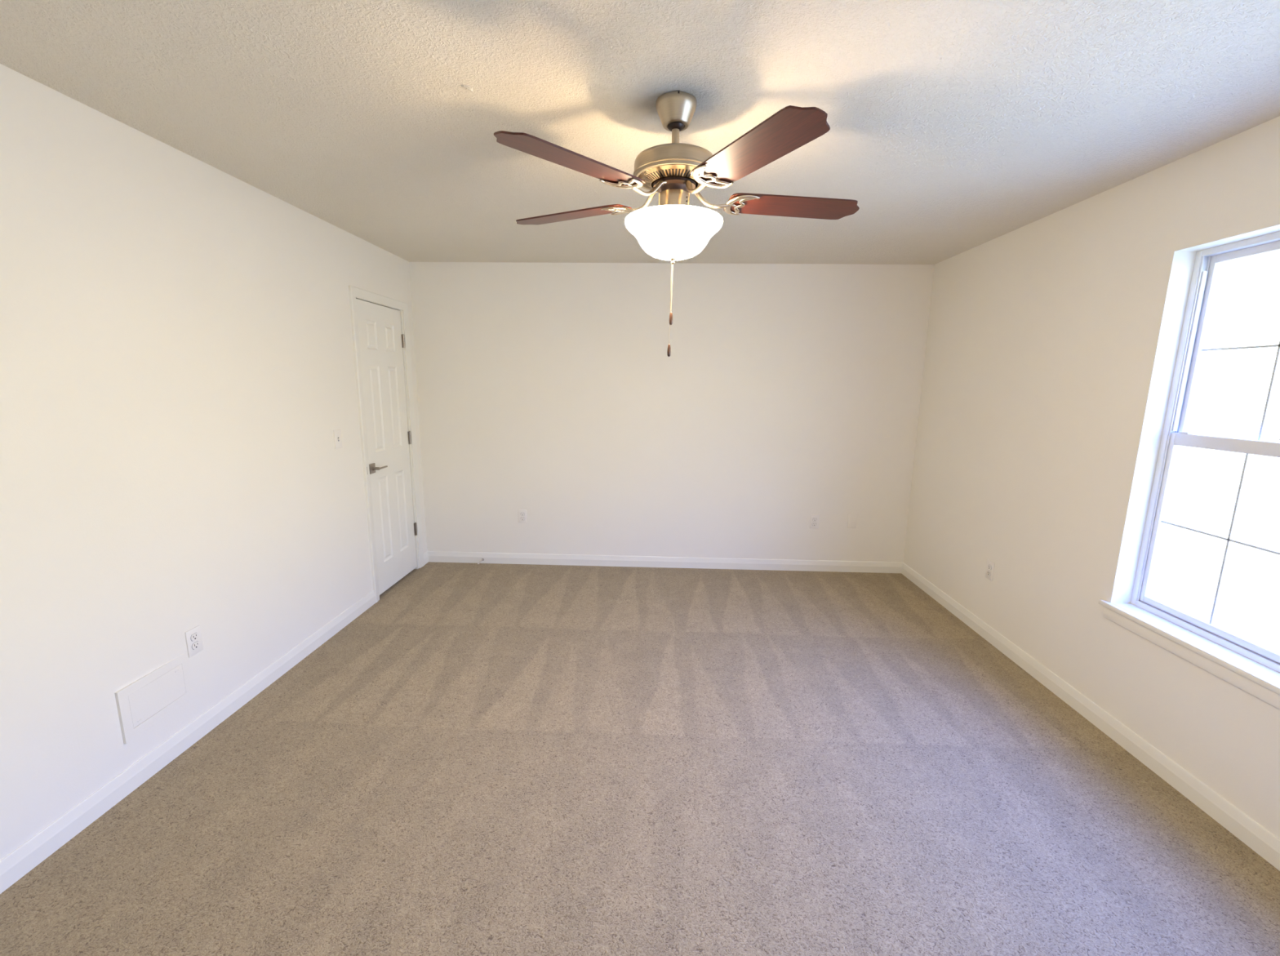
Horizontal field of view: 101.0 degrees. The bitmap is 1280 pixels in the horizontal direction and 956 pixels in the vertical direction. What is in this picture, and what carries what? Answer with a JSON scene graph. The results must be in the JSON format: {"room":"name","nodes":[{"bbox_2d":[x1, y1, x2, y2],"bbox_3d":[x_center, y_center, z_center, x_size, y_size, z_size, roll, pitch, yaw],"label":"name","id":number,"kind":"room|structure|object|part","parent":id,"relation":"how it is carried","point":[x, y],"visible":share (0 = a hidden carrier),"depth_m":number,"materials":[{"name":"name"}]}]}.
{"room":"empty bedroom","nodes":[
{"label":"empty bedroom","id":0,"kind":"room"},
{"bbox_2d":[0,63,426,860],"bbox_3d":[-1.972,-0.066,2.006,0.150,2.440,4.727,1,10,2],"label":"wall","id":1,"kind":"structure","parent":0,"point":[178,376],"depth_m":2.03,"materials":[{"name":"paint"}]},
{"bbox_2d":[114,651,195,743],"bbox_3d":[-1.906,0.858,2.092,0.010,0.207,0.305,1,10,2],"label":"access panel","id":2,"kind":"object","parent":1,"relation":"attached to","point":[144,702],"visible":1,"depth_m":2.07,"materials":[{"name":"paint"}]},
{"bbox_3d":[-1.907,0.858,2.093,0.007,0.133,0.231,1,10,2],"label":"panel door","id":3,"kind":"part","parent":2,"relation":"part of","materials":[{"name":"paint"}]},
{"bbox_2d":[0,590,375,893],"bbox_3d":[-1.920,1.168,1.784,0.013,0.092,3.858,1,10,2],"label":"baseboard","id":4,"kind":"structure","parent":1,"relation":"attached to","point":[34,851],"depth_m":2.06,"materials":[{"name":"wood"}]},
{"bbox_2d":[185,625,203,657],"bbox_3d":[-1.898,0.696,2.250,0.009,0.115,0.070,1,10,2],"label":"wall outlet","id":5,"kind":"object","parent":1,"relation":"attached to","point":[193,636],"visible":1,"depth_m":2.25,"materials":[{"name":"white plastic"}]},
{"bbox_2d":[190,632,198,641],"bbox_3d":[-1.895,0.677,2.247,0.004,0.029,0.037,1,10,2],"label":"receptacle","id":6,"kind":"object","parent":5,"relation":"attached to","point":[193,636],"depth_m":2.25,"materials":[{"name":"white plastic"}]},
{"bbox_2d":[191,640,199,649],"bbox_3d":[-1.896,0.715,2.254,0.004,0.029,0.037,1,10,2],"label":"receptacle","id":7,"kind":"object","parent":5,"relation":"attached to","point":[195,644],"depth_m":2.25,"materials":[{"name":"white plastic"}]},
{"bbox_2d":[333,429,342,448],"bbox_3d":[-1.844,-0.238,3.233,0.018,0.115,0.070,1,10,2],"label":"light switch","id":8,"kind":"object","parent":1,"relation":"attached to","point":[337,433],"visible":1,"depth_m":3.23,"materials":[{"name":"white plastic"}]},
{"bbox_2d":[355,298,417,595],"bbox_3d":[-1.825,-0.209,3.857,0.094,2.028,0.677,1,10,2],"label":"door","id":9,"kind":"structure","parent":1,"relation":"in","point":[381,340],"depth_m":3.85,"materials":[{"name":"wood"}]},
{"bbox_3d":[-1.813,-0.073,3.678,0.052,0.026,0.117,1,10,2],"label":"lever","id":10,"kind":"part","parent":9,"relation":"part of","materials":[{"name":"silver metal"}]},
{"bbox_2d":[348,285,424,602],"bbox_3d":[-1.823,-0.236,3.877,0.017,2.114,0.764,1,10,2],"label":"trim","id":11,"kind":"structure","parent":1,"relation":"attached to","point":[353,292],"depth_m":3.64,"materials":[{"name":"wood"}]},
{"bbox_2d":[423,551,428,564],"bbox_3d":[-1.822,0.682,4.484,0.013,0.092,0.105,1,10,2],"label":"baseboard","id":12,"kind":"structure","parent":1,"relation":"attached to","point":[425,554],"depth_m":4.49,"materials":[{"name":"wood"}]},
{"bbox_2d":[0,561,1279,955],"bbox_3d":[0.096,1.232,2.164,4.320,0.120,5.027,1,10,2],"label":"floor","id":13,"kind":"structure","parent":0,"point":[486,759],"depth_m":1.94,"materials":[{"name":"beige carpet"}]},
{"bbox_2d":[0,0,1279,264],"bbox_3d":[0.128,-1.287,1.709,4.320,0.120,5.027,1,10,2],"label":"ceiling","id":14,"kind":"structure","parent":0,"point":[957,126],"depth_m":1.70,"materials":[{"name":"white paint"}]},
{"bbox_2d":[461,84,473,92],"bbox_3d":[-0.540,-1.216,1.649,0.035,0.014,0.012,-4,11,-24],"label":"flake","id":15,"kind":"object","parent":14,"relation":"hanging from","point":[469,88],"visible":1,"depth_m":1.65,"materials":[{"name":"white paint"}]},
{"bbox_2d":[493,90,859,356],"bbox_3d":[0.139,-0.834,1.827,1.254,0.811,1.244,1,10,2],"label":"ceiling fan","id":16,"kind":"object","parent":14,"relation":"hanging from","point":[673,229],"visible":1,"depth_m":1.67,"materials":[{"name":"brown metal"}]},
{"bbox_3d":[-0.186,-0.889,1.481,0.476,0.006,0.136,-9,23,-44],"label":"blade","id":17,"kind":"part","parent":16,"relation":"part of","materials":[{"name":"brown wood"}]},
{"bbox_3d":[-0.261,-0.977,1.965,0.476,0.006,0.136,6,20,27],"label":"blade","id":18,"kind":"part","parent":16,"relation":"part of","materials":[{"name":"brown wood"}]},
{"bbox_3d":[0.111,-0.657,1.824,0.006,0.162,0.002,-6,12,-31],"label":"pull chain","id":19,"kind":"part","parent":16,"relation":"part of","materials":[{"name":"metal"}]},
{"bbox_3d":[0.113,-0.811,1.797,0.331,0.120,0.331,1,10,2],"label":"lamp shade","id":20,"kind":"part","parent":16,"relation":"part of","materials":[{"name":"white glass"}]},
{"bbox_3d":[0.304,-0.868,1.402,0.136,0.006,0.476,6,7,-28],"label":"blade","id":21,"kind":"part","parent":16,"relation":"part of","materials":[{"name":"brown wood"}]},
{"bbox_3d":[0.533,-0.944,1.837,0.476,0.006,0.136,-1,1,-9],"label":"blade","id":22,"kind":"part","parent":16,"relation":"part of","materials":[{"name":"brown wood"}]},
{"bbox_2d":[408,262,934,562],"bbox_3d":[0.199,-0.459,4.335,4.320,2.440,0.150,1,10,2],"label":"wall","id":23,"kind":"structure","parent":0,"point":[784,394],"depth_m":4.24,"materials":[{"name":"paint"}]},
{"bbox_2d":[518,509,527,523],"bbox_3d":[-0.987,0.322,4.438,0.070,0.115,0.009,1,10,2],"label":"wall outlet","id":24,"kind":"object","parent":23,"relation":"attached to","point":[522,513],"visible":1,"depth_m":4.44,"materials":[{"name":"white plastic"}]},
{"bbox_2d":[427,551,902,573],"bbox_3d":[0.182,0.711,4.463,4.020,0.092,0.013,1,10,2],"label":"baseboard","id":25,"kind":"structure","parent":23,"relation":"attached to","point":[433,556],"depth_m":4.46,"materials":[{"name":"wood"}]},
{"bbox_2d":[809,515,819,528],"bbox_3d":[1.441,0.362,4.356,0.070,0.115,0.009,1,10,2],"label":"wall outlet","id":26,"kind":"object","parent":23,"relation":"attached to","point":[814,523],"visible":1,"depth_m":4.36,"materials":[{"name":"white plastic"}]},
{"bbox_2d":[847,514,857,528],"bbox_3d":[1.746,0.359,4.346,0.070,0.115,0.007,1,10,2],"label":"blank wall plate","id":27,"kind":"object","parent":23,"relation":"attached to","point":[851,522],"visible":1,"depth_m":4.34,"materials":[{"name":"paint"}]},
{"bbox_2d":[902,115,1279,839],"bbox_3d":[2.195,0.011,1.867,0.150,2.440,4.727,1,10,2],"label":"wall","id":28,"kind":"structure","parent":0,"point":[1042,334],"depth_m":2.60,"materials":[{"name":"paint"}]},
{"bbox_2d":[985,560,995,581],"bbox_3d":[2.151,0.568,3.248,0.009,0.115,0.070,1,10,2],"label":"wall outlet","id":29,"kind":"object","parent":28,"relation":"attached to","point":[990,565],"visible":1,"depth_m":3.24,"materials":[{"name":"white plastic"}]},
{"bbox_2d":[901,562,1279,871],"bbox_3d":[2.099,1.165,2.078,0.013,0.092,4.727,1,10,2],"label":"baseboard","id":30,"kind":"structure","parent":28,"relation":"attached to","point":[1257,837],"depth_m":2.26,"materials":[{"name":"wood"}]},
{"bbox_2d":[1097,223,1279,709],"bbox_3d":[2.183,-0.057,1.809,0.174,1.574,0.984,1,10,2],"label":"window","id":31,"kind":"structure","parent":28,"relation":"in","point":[1250,666],"depth_m":2.15,"materials":[{"name":"plastic"}]},
{"bbox_3d":[2.219,0.253,1.864,0.018,0.749,0.858,1,10,2],"label":"sash","id":32,"kind":"part","parent":31,"relation":"part of","materials":[{"name":"plastic"}]},
{"bbox_3d":[2.257,-0.437,1.738,0.028,0.743,0.858,1,10,2],"label":"sash","id":33,"kind":"part","parent":31,"relation":"part of","materials":[{"name":"plastic"}]},
{"label":"outside","id":34,"kind":"structure","parent":0,"visible":0},
{"bbox_2d":[1151,423,1279,653],"bbox_3d":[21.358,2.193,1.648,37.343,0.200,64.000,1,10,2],"label":"window pane","id":35,"kind":"structure","parent":34,"point":[1206,482],"depth_m":7.48,"materials":[{"name":"clear glass"}]}
]}

